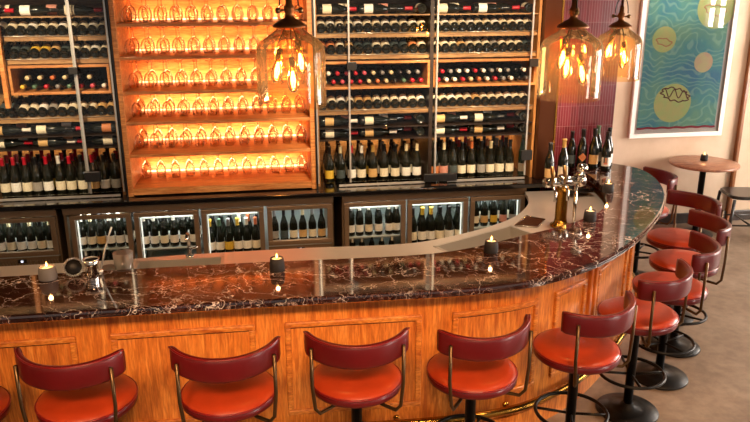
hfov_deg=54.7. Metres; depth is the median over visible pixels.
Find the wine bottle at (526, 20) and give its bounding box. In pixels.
[518,11,531,30]
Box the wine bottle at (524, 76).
[514,71,528,79]
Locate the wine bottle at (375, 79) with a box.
[369,74,379,83]
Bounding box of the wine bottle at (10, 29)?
[5,18,20,35]
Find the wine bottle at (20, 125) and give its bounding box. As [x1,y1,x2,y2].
[11,123,41,132]
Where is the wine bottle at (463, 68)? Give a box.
[456,63,468,73]
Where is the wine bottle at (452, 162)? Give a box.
[448,141,456,172]
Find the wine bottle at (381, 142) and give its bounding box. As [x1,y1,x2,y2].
[378,141,383,177]
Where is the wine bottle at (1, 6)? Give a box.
[0,5,15,15]
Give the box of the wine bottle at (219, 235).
[215,218,224,252]
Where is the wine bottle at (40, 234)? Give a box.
[36,222,47,249]
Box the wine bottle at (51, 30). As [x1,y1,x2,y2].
[46,17,60,35]
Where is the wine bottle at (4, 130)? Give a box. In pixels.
[0,126,30,135]
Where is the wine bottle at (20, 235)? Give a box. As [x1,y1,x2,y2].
[16,223,26,250]
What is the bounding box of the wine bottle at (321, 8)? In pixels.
[317,4,356,13]
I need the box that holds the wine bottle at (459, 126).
[451,125,467,131]
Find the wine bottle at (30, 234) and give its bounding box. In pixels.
[26,222,37,249]
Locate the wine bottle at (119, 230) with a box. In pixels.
[115,218,124,246]
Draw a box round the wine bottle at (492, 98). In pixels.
[483,86,497,104]
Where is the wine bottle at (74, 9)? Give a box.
[58,5,102,14]
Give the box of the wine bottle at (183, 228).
[179,217,187,245]
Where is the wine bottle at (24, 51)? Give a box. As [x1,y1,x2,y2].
[19,41,33,58]
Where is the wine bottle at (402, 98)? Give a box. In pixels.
[397,88,407,107]
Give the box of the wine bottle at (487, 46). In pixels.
[478,36,491,51]
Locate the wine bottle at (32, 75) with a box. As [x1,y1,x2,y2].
[25,70,40,80]
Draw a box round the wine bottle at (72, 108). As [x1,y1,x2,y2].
[67,96,77,115]
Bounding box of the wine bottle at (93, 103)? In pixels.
[87,94,98,115]
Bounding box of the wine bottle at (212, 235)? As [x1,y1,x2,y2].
[207,219,215,252]
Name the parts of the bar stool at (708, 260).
seat, seat, backrest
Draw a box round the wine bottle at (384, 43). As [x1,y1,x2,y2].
[379,37,390,53]
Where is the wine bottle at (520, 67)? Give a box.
[510,62,525,71]
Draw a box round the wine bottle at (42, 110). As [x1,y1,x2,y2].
[37,95,51,116]
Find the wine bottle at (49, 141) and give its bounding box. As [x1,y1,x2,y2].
[33,137,75,146]
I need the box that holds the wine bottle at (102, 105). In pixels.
[96,93,108,114]
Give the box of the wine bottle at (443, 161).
[439,142,447,172]
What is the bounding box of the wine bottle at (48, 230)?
[46,221,52,248]
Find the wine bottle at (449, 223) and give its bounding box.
[444,205,453,237]
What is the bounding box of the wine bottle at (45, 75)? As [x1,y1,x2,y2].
[37,69,52,80]
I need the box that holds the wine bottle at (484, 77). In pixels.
[476,72,489,80]
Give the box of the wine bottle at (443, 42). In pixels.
[439,37,449,52]
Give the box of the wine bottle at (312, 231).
[308,209,316,237]
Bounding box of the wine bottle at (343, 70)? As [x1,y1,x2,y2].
[339,66,347,75]
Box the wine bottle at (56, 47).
[49,41,62,57]
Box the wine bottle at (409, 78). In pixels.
[402,74,414,82]
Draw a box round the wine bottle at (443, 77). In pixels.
[438,73,448,81]
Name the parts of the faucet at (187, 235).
spout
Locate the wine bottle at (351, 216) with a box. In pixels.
[349,207,354,236]
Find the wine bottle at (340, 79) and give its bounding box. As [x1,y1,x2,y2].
[335,74,344,83]
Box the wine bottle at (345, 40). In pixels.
[343,38,353,53]
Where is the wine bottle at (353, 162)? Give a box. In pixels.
[347,145,355,181]
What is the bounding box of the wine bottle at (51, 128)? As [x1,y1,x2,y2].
[31,124,74,134]
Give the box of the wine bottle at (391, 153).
[389,142,394,177]
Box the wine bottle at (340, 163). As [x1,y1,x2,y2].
[336,145,344,182]
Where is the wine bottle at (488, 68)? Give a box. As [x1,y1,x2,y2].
[479,63,493,72]
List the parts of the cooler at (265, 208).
panel, door, door, rail, door, door, panel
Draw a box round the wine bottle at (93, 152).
[92,151,100,189]
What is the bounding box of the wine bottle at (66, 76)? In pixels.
[62,71,73,79]
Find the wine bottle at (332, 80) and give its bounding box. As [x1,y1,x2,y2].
[326,74,336,84]
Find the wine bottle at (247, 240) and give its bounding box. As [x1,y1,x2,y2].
[243,217,251,250]
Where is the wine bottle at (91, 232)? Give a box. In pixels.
[87,214,96,248]
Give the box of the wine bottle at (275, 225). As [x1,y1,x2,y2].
[272,211,278,239]
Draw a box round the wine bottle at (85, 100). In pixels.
[77,94,89,115]
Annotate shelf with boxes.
[0,15,103,17]
[0,122,116,138]
[0,143,117,151]
[0,250,60,258]
[79,224,140,250]
[97,251,147,258]
[145,223,202,249]
[151,249,203,256]
[269,228,330,246]
[316,13,429,15]
[349,214,399,238]
[349,238,389,245]
[405,223,417,243]
[432,111,531,125]
[432,127,531,137]
[434,12,538,14]
[452,205,498,228]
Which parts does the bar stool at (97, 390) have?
backrest, seat, seat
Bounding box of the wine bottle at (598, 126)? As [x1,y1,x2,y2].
[597,125,601,165]
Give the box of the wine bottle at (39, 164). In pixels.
[35,154,44,191]
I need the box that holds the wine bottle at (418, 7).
[413,3,426,12]
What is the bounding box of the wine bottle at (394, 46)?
[388,37,399,53]
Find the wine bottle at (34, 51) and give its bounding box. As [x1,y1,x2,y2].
[29,41,43,58]
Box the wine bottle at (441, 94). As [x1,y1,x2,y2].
[437,87,448,106]
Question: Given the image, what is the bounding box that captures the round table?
[669,155,739,237]
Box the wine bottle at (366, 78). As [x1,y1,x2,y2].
[361,74,370,83]
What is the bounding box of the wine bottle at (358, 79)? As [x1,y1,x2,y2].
[352,74,362,83]
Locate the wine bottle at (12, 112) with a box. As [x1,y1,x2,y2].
[7,95,22,117]
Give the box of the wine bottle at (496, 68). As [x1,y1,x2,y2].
[488,63,501,72]
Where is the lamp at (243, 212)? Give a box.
[208,212,256,215]
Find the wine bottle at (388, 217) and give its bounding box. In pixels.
[385,205,392,234]
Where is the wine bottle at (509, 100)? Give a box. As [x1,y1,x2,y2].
[498,86,513,104]
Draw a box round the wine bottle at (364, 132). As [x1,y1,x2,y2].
[359,128,396,136]
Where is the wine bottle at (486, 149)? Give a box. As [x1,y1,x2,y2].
[484,138,488,169]
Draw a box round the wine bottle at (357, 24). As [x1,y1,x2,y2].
[352,13,362,32]
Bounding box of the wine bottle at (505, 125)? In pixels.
[490,124,513,130]
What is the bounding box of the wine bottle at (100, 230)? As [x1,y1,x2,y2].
[96,219,105,247]
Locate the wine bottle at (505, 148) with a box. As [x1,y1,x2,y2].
[503,137,507,170]
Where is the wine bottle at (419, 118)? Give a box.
[411,113,424,123]
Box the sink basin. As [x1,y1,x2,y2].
[134,256,223,268]
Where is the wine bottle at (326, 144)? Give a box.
[324,144,329,177]
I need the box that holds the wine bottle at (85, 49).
[80,40,92,57]
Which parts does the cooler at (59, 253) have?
door, rail, panel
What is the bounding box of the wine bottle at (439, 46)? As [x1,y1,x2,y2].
[434,37,441,52]
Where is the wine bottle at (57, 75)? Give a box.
[50,69,65,79]
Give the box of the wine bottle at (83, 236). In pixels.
[77,220,87,248]
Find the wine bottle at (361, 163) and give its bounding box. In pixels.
[357,145,365,181]
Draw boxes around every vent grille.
[0,256,61,265]
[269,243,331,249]
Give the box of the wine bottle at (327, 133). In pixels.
[320,129,357,137]
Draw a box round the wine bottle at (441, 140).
[437,139,442,158]
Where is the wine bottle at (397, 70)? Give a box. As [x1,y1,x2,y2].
[391,65,401,74]
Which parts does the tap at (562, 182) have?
tap handle, tap handle, gauge knob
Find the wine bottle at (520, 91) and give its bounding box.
[513,85,527,103]
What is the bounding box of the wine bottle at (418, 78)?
[411,73,422,82]
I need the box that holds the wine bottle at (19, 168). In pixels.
[14,154,22,190]
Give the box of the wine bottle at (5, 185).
[0,158,11,196]
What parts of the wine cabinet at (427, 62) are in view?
panel, panel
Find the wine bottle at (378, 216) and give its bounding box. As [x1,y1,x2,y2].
[375,207,382,234]
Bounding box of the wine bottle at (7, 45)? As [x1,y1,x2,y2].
[3,41,13,58]
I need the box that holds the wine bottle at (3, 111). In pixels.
[0,94,13,117]
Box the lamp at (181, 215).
[141,215,192,218]
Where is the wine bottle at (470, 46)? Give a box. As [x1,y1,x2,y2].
[462,36,474,51]
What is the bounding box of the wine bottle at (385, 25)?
[379,16,390,31]
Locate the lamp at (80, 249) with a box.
[77,221,82,261]
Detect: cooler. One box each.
[0,209,68,265]
[62,197,333,261]
[334,188,526,246]
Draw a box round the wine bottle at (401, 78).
[394,74,405,82]
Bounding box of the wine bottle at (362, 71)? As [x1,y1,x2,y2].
[356,65,366,75]
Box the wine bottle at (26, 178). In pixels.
[21,156,33,195]
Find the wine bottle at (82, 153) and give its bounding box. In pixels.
[80,152,84,166]
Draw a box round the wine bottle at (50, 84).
[44,80,58,88]
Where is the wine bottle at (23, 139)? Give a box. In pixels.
[15,138,32,145]
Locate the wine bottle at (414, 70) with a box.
[408,64,419,74]
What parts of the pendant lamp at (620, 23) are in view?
lamp shade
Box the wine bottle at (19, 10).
[14,5,58,15]
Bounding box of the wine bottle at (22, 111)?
[17,95,32,117]
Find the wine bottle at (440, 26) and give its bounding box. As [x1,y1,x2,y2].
[434,15,441,30]
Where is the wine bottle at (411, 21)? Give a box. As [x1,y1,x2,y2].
[406,12,417,31]
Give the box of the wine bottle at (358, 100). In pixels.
[353,89,363,108]
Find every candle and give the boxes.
[38,263,57,281]
[270,253,284,272]
[484,236,497,253]
[583,207,595,221]
[602,181,613,193]
[700,153,707,160]
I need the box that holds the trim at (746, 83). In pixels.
[725,42,749,220]
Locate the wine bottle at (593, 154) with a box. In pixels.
[588,128,598,168]
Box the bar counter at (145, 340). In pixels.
[0,174,636,421]
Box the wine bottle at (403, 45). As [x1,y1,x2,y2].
[397,37,408,52]
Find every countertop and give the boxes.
[0,163,664,324]
[0,167,593,211]
[0,190,605,276]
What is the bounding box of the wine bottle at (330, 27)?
[324,16,334,32]
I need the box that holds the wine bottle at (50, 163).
[46,153,56,191]
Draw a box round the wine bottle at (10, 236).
[6,223,16,251]
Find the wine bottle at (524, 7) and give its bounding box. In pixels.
[519,2,532,12]
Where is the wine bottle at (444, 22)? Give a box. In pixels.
[439,15,450,31]
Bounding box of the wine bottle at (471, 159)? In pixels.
[466,141,475,176]
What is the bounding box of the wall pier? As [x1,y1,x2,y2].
[525,0,621,207]
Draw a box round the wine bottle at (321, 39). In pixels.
[317,38,325,52]
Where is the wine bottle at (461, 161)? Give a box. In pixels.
[457,141,465,176]
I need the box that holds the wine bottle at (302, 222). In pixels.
[299,209,306,238]
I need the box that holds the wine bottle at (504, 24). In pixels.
[495,15,508,30]
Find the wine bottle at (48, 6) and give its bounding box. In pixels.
[41,5,59,14]
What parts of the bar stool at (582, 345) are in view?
seat, seat, backrest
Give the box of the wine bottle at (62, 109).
[57,94,70,115]
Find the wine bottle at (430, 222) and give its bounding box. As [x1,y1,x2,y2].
[426,206,434,240]
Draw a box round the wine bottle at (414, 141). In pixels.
[410,140,415,176]
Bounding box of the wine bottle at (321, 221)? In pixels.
[318,208,325,237]
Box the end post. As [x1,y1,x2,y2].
[532,0,564,178]
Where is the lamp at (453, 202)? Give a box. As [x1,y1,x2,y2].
[412,202,460,205]
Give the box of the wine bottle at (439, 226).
[435,206,444,238]
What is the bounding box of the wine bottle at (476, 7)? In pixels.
[472,3,509,12]
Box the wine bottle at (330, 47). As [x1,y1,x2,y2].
[325,38,334,54]
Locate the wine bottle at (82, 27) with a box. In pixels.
[77,14,89,34]
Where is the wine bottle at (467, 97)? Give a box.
[460,87,472,105]
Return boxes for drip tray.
[514,215,545,227]
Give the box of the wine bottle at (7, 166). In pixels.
[3,155,10,182]
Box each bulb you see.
[270,48,282,82]
[287,57,299,92]
[295,40,307,73]
[556,39,568,69]
[560,47,571,79]
[577,53,587,84]
[603,36,613,58]
[618,46,626,68]
[620,41,627,64]
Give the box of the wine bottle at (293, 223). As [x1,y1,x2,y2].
[289,210,297,238]
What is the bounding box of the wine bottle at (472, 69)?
[463,63,477,72]
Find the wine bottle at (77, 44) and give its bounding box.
[70,40,82,57]
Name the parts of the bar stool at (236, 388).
backrest, seat, seat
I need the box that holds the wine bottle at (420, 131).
[412,126,424,135]
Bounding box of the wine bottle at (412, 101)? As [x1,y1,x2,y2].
[405,88,416,106]
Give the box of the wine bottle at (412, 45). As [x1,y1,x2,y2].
[406,37,417,52]
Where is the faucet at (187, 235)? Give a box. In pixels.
[185,232,197,257]
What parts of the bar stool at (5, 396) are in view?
seat, seat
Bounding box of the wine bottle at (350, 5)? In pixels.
[340,4,357,13]
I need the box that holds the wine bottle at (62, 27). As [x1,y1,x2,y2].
[57,17,67,34]
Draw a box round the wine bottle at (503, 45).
[494,36,507,51]
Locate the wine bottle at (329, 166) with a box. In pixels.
[325,146,333,182]
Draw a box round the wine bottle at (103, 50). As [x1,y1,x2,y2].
[99,40,107,56]
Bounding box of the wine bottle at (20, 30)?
[15,18,30,35]
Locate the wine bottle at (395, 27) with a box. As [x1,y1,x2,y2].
[388,15,399,31]
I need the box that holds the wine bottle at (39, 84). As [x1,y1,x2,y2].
[32,80,47,89]
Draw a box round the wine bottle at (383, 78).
[377,74,388,82]
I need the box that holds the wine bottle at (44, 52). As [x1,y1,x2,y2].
[39,41,53,57]
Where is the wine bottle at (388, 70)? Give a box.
[382,65,392,74]
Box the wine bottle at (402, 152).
[400,141,405,176]
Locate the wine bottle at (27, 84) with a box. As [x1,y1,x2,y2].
[20,80,36,89]
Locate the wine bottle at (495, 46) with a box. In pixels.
[486,36,499,51]
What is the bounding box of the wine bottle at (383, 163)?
[379,144,387,180]
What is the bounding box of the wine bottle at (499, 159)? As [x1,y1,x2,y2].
[495,140,503,175]
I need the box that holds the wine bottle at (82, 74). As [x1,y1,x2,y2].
[78,69,88,79]
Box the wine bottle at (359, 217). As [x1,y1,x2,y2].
[356,208,363,235]
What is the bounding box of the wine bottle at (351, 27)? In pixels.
[343,16,353,32]
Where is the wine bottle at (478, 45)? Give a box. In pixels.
[470,36,483,51]
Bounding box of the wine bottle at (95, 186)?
[89,154,99,192]
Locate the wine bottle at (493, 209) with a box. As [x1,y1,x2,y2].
[489,195,497,225]
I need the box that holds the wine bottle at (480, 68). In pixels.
[471,63,485,72]
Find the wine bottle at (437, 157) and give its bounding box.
[431,143,438,172]
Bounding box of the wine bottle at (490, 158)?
[485,140,494,176]
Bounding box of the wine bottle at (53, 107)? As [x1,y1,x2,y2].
[47,94,61,116]
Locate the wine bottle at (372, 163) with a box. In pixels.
[368,144,376,181]
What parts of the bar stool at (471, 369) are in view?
seat, seat, backrest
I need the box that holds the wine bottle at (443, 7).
[434,3,470,12]
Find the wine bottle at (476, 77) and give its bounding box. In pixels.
[469,72,480,80]
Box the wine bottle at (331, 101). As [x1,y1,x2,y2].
[326,90,335,109]
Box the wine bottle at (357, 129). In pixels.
[343,128,359,135]
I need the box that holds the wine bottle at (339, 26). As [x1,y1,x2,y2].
[334,16,343,32]
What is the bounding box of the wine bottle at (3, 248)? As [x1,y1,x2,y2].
[0,227,6,251]
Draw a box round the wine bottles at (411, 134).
[319,127,427,141]
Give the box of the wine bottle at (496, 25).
[487,15,500,30]
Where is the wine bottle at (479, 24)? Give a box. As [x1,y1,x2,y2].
[470,11,483,30]
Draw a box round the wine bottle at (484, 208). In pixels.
[480,201,487,225]
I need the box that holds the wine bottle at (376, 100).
[370,89,381,108]
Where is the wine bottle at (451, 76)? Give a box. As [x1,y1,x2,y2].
[444,73,456,81]
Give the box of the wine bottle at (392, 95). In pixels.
[388,88,399,107]
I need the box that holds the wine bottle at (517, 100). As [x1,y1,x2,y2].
[506,86,521,104]
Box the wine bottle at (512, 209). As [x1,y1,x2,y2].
[509,194,516,218]
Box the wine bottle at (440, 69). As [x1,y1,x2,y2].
[438,65,444,73]
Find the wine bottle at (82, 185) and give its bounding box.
[77,154,87,193]
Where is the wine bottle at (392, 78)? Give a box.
[386,74,396,82]
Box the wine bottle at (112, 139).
[77,135,117,144]
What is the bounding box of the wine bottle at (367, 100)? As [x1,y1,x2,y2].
[362,89,372,108]
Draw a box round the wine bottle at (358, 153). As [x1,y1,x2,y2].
[356,143,361,177]
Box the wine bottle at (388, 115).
[373,113,411,122]
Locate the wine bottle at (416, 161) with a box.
[412,142,420,179]
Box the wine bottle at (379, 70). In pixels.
[373,65,384,74]
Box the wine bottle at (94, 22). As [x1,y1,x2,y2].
[87,14,99,34]
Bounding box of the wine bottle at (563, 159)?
[557,138,568,175]
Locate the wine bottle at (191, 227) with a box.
[189,215,195,245]
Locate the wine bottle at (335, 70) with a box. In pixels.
[330,66,339,75]
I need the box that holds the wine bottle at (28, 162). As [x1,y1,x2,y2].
[25,154,32,172]
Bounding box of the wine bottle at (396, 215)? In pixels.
[393,207,399,233]
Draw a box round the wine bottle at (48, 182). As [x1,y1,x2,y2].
[42,156,54,194]
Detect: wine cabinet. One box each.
[0,0,125,201]
[313,0,542,186]
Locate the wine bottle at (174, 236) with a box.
[170,217,178,246]
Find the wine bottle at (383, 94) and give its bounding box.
[379,89,390,107]
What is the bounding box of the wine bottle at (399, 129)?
[384,127,410,133]
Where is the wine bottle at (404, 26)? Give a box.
[397,12,408,31]
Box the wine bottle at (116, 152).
[113,151,122,188]
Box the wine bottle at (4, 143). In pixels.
[0,139,32,147]
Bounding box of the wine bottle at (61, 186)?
[55,155,66,194]
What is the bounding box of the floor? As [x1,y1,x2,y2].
[546,220,749,421]
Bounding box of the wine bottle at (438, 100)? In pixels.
[433,89,440,106]
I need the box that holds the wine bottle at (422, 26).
[415,12,426,31]
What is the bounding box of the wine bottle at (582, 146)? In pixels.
[576,129,586,166]
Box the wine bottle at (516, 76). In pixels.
[508,72,521,79]
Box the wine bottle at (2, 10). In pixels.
[0,8,13,13]
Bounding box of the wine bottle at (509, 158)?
[504,139,513,175]
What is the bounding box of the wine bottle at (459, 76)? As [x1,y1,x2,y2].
[452,73,464,81]
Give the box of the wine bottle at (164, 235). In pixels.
[160,218,168,246]
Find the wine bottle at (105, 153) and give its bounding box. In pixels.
[102,151,111,188]
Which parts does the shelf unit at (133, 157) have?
panel, shelf, shelf, shelf, shelf, shelf, shelf, panel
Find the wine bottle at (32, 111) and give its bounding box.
[27,95,42,116]
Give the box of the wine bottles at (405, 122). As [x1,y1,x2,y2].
[319,114,427,129]
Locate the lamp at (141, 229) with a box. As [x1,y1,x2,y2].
[140,218,145,257]
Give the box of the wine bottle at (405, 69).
[399,64,410,74]
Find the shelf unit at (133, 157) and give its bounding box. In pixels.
[106,0,317,197]
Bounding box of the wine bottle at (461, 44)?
[454,36,466,51]
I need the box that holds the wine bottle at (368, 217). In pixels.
[365,206,372,235]
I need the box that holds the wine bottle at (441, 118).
[432,114,466,122]
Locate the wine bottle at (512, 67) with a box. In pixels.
[503,63,517,72]
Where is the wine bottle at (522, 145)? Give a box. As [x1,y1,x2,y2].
[517,135,525,175]
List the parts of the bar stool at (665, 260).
seat, seat, backrest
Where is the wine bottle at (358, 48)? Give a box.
[352,38,362,53]
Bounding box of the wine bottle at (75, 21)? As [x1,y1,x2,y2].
[67,17,79,34]
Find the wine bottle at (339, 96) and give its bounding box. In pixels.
[335,90,345,109]
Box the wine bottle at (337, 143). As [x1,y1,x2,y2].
[335,143,340,178]
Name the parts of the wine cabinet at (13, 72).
post, panel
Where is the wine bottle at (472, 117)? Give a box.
[468,113,504,121]
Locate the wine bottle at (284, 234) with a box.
[280,210,288,239]
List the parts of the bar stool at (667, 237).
seat, seat, backrest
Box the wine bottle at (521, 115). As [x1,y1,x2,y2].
[510,110,526,120]
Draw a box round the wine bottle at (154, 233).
[150,216,159,247]
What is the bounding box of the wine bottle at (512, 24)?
[502,14,516,30]
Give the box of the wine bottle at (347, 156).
[346,143,351,178]
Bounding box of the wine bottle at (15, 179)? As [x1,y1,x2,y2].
[10,157,22,195]
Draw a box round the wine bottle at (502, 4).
[492,3,519,12]
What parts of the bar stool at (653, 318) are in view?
seat, seat, backrest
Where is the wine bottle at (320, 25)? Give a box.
[316,16,325,32]
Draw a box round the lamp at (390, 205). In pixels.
[350,205,398,208]
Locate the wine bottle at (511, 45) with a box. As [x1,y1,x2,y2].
[502,36,515,51]
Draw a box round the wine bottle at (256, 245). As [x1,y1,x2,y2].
[252,216,260,250]
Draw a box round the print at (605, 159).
[603,157,607,164]
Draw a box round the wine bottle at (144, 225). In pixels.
[140,217,149,247]
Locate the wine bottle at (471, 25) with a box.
[462,15,475,30]
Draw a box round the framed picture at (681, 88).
[628,0,739,138]
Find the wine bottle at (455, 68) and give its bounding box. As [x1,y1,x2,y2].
[448,64,460,73]
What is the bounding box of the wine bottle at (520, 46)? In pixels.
[510,36,524,50]
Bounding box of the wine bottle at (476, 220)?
[474,201,478,226]
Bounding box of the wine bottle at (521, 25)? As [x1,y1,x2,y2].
[510,11,525,30]
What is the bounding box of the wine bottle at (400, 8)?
[375,3,412,13]
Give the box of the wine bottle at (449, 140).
[447,139,451,159]
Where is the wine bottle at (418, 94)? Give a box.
[414,88,425,106]
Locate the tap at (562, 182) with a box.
[542,163,588,227]
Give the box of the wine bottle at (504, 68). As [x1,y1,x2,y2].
[495,63,509,72]
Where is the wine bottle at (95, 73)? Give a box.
[87,69,100,79]
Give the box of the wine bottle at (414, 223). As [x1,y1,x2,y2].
[412,207,416,242]
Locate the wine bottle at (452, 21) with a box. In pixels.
[446,15,458,30]
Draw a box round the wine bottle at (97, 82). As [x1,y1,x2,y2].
[90,77,103,87]
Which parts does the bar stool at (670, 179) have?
backrest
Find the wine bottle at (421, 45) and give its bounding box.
[415,37,426,52]
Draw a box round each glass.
[112,249,133,269]
[121,5,132,21]
[125,27,135,53]
[126,2,136,21]
[127,62,138,87]
[129,27,139,52]
[131,95,141,116]
[132,60,142,85]
[134,125,144,148]
[135,95,145,114]
[137,4,148,21]
[138,126,148,145]
[139,27,150,53]
[141,6,151,20]
[141,157,151,176]
[144,28,154,52]
[144,61,153,87]
[146,100,156,116]
[147,60,157,85]
[150,94,160,113]
[150,132,159,148]
[153,5,163,21]
[153,125,162,145]
[155,27,166,53]
[156,157,165,177]
[157,0,167,20]
[158,61,169,86]
[160,26,169,51]
[162,60,172,84]
[162,96,171,116]
[165,99,175,113]
[165,130,174,147]
[168,125,177,143]
[169,5,179,21]
[171,27,182,53]
[171,160,180,176]
[172,3,182,20]
[174,26,185,52]
[174,61,184,86]
[177,94,187,116]
[178,59,187,84]
[180,99,189,113]
[180,129,189,147]
[183,128,192,143]
[185,5,195,21]
[185,156,194,176]
[187,27,197,52]
[188,0,197,20]
[190,26,200,51]
[190,60,199,86]
[192,59,202,84]
[192,93,202,115]
[195,94,204,113]
[195,129,204,145]
[197,129,206,142]
[200,1,210,20]
[200,159,209,174]
[203,5,213,20]
[203,27,212,52]
[205,26,215,51]
[205,60,215,86]
[207,59,217,83]
[207,100,217,115]
[209,131,219,144]
[210,94,219,112]
[212,123,221,142]
[214,156,223,174]
[216,5,226,20]
[218,2,228,19]
[218,26,228,52]
[220,26,230,50]
[220,60,230,85]
[222,59,232,83]
[222,100,231,114]
[224,98,233,111]
[224,123,233,144]
[226,128,235,142]
[227,157,236,171]
[228,160,237,173]
[231,0,241,20]
[233,26,243,52]
[234,0,243,20]
[235,26,245,50]
[235,60,245,84]
[237,58,246,83]
[237,92,246,114]
[239,92,248,111]
[239,122,248,143]
[241,123,250,141]
[241,157,250,171]
[242,158,251,172]
[247,5,256,20]
[248,26,258,51]
[249,1,258,19]
[250,25,259,50]
[250,59,256,85]
[252,92,261,113]
[253,129,262,143]
[255,127,264,140]
[255,156,264,170]
[257,155,265,173]
[262,5,271,20]
[263,1,273,19]
[264,26,273,51]
[266,95,275,112]
[267,58,275,82]
[268,92,277,111]
[268,122,277,142]
[269,127,278,140]
[269,153,277,170]
[271,153,279,171]
[280,59,289,83]
[281,98,290,113]
[282,96,291,110]
[282,128,291,142]
[283,155,291,168]
[284,126,292,140]
[285,153,293,172]
[293,40,302,51]
[294,59,303,84]
[294,94,303,108]
[295,91,304,112]
[295,124,304,138]
[296,155,305,168]
[297,94,305,110]
[297,121,305,142]
[298,124,306,139]
[298,154,307,171]
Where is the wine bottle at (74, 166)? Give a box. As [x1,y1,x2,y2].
[69,153,78,190]
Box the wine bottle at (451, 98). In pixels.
[444,87,456,105]
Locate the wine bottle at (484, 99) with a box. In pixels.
[475,86,488,104]
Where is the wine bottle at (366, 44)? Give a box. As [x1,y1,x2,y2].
[361,38,371,53]
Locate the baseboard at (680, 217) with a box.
[655,209,749,224]
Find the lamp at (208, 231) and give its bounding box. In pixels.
[207,215,210,252]
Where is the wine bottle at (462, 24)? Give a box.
[454,15,467,30]
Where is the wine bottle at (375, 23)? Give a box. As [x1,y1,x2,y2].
[370,16,381,31]
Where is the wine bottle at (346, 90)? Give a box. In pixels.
[344,89,354,108]
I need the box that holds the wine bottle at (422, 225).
[418,207,426,241]
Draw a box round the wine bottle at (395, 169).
[391,144,399,180]
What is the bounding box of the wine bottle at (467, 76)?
[461,73,472,81]
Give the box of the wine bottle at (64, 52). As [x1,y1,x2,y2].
[59,41,70,57]
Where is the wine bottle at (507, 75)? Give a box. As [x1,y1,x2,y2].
[500,72,513,80]
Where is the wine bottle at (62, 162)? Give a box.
[59,152,67,190]
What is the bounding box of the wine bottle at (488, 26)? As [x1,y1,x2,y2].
[479,15,492,30]
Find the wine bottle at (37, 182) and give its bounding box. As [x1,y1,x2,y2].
[31,157,43,195]
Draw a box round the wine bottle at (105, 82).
[102,78,108,87]
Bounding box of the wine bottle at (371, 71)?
[365,65,375,75]
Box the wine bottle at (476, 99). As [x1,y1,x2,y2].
[468,86,480,105]
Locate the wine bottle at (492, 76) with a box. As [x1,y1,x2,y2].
[483,72,497,80]
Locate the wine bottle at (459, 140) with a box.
[456,139,460,158]
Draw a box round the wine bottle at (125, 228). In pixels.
[124,212,134,245]
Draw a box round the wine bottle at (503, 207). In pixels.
[499,200,506,222]
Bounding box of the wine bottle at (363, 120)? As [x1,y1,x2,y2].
[359,116,396,124]
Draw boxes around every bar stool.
[0,386,10,421]
[13,347,137,421]
[168,336,280,421]
[303,327,409,421]
[426,314,532,421]
[532,290,637,421]
[595,258,692,421]
[632,230,721,390]
[633,166,677,275]
[646,189,723,325]
[646,209,731,357]
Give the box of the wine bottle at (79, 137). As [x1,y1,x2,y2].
[59,136,92,143]
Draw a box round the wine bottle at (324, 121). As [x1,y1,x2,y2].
[320,117,357,125]
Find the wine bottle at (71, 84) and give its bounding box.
[67,79,80,88]
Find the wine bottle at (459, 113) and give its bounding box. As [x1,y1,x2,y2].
[441,111,468,119]
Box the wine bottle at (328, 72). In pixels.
[326,66,330,75]
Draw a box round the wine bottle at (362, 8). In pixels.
[358,4,397,13]
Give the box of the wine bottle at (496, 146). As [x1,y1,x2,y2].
[493,137,498,172]
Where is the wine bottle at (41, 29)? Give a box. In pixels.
[36,18,50,35]
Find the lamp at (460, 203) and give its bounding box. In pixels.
[460,203,461,233]
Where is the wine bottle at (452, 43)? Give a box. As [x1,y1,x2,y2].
[445,36,458,52]
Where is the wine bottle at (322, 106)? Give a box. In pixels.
[318,103,326,109]
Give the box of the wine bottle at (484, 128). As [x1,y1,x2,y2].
[468,124,503,132]
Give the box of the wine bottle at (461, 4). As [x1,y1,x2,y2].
[453,3,471,12]
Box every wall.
[333,197,334,246]
[612,0,749,213]
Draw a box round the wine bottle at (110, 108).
[106,96,113,114]
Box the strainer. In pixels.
[63,257,84,276]
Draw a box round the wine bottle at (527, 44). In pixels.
[518,35,530,50]
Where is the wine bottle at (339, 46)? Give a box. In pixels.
[334,38,344,53]
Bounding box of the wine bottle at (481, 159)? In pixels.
[476,140,485,176]
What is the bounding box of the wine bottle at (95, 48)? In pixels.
[90,40,101,57]
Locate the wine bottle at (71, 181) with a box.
[66,155,77,193]
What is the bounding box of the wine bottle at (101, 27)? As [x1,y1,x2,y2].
[97,17,105,34]
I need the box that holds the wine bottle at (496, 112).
[477,110,513,118]
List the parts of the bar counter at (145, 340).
panel, moulding, panel, moulding, moulding, panel, panel, moulding, foot rail, kick plate, moulding, panel, panel, moulding, moulding, panel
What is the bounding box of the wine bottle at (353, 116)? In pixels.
[335,114,359,123]
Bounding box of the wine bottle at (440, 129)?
[432,126,466,134]
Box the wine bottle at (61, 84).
[55,79,69,88]
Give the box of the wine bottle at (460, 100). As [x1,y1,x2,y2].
[452,87,464,105]
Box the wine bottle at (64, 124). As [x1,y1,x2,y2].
[56,122,89,131]
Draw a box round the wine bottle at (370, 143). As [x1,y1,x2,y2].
[366,142,372,177]
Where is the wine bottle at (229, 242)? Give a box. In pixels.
[224,218,233,251]
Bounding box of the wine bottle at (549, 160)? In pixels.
[544,142,554,177]
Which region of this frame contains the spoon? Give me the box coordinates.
[99,227,111,272]
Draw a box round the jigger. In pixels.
[82,256,98,276]
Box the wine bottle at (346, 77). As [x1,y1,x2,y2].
[344,75,353,83]
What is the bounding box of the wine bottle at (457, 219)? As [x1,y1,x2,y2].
[454,205,461,235]
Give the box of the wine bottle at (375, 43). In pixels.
[370,37,381,53]
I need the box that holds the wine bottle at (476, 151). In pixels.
[474,138,479,173]
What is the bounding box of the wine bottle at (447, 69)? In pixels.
[440,64,452,73]
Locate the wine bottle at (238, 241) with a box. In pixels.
[234,217,242,251]
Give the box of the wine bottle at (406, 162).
[402,143,410,179]

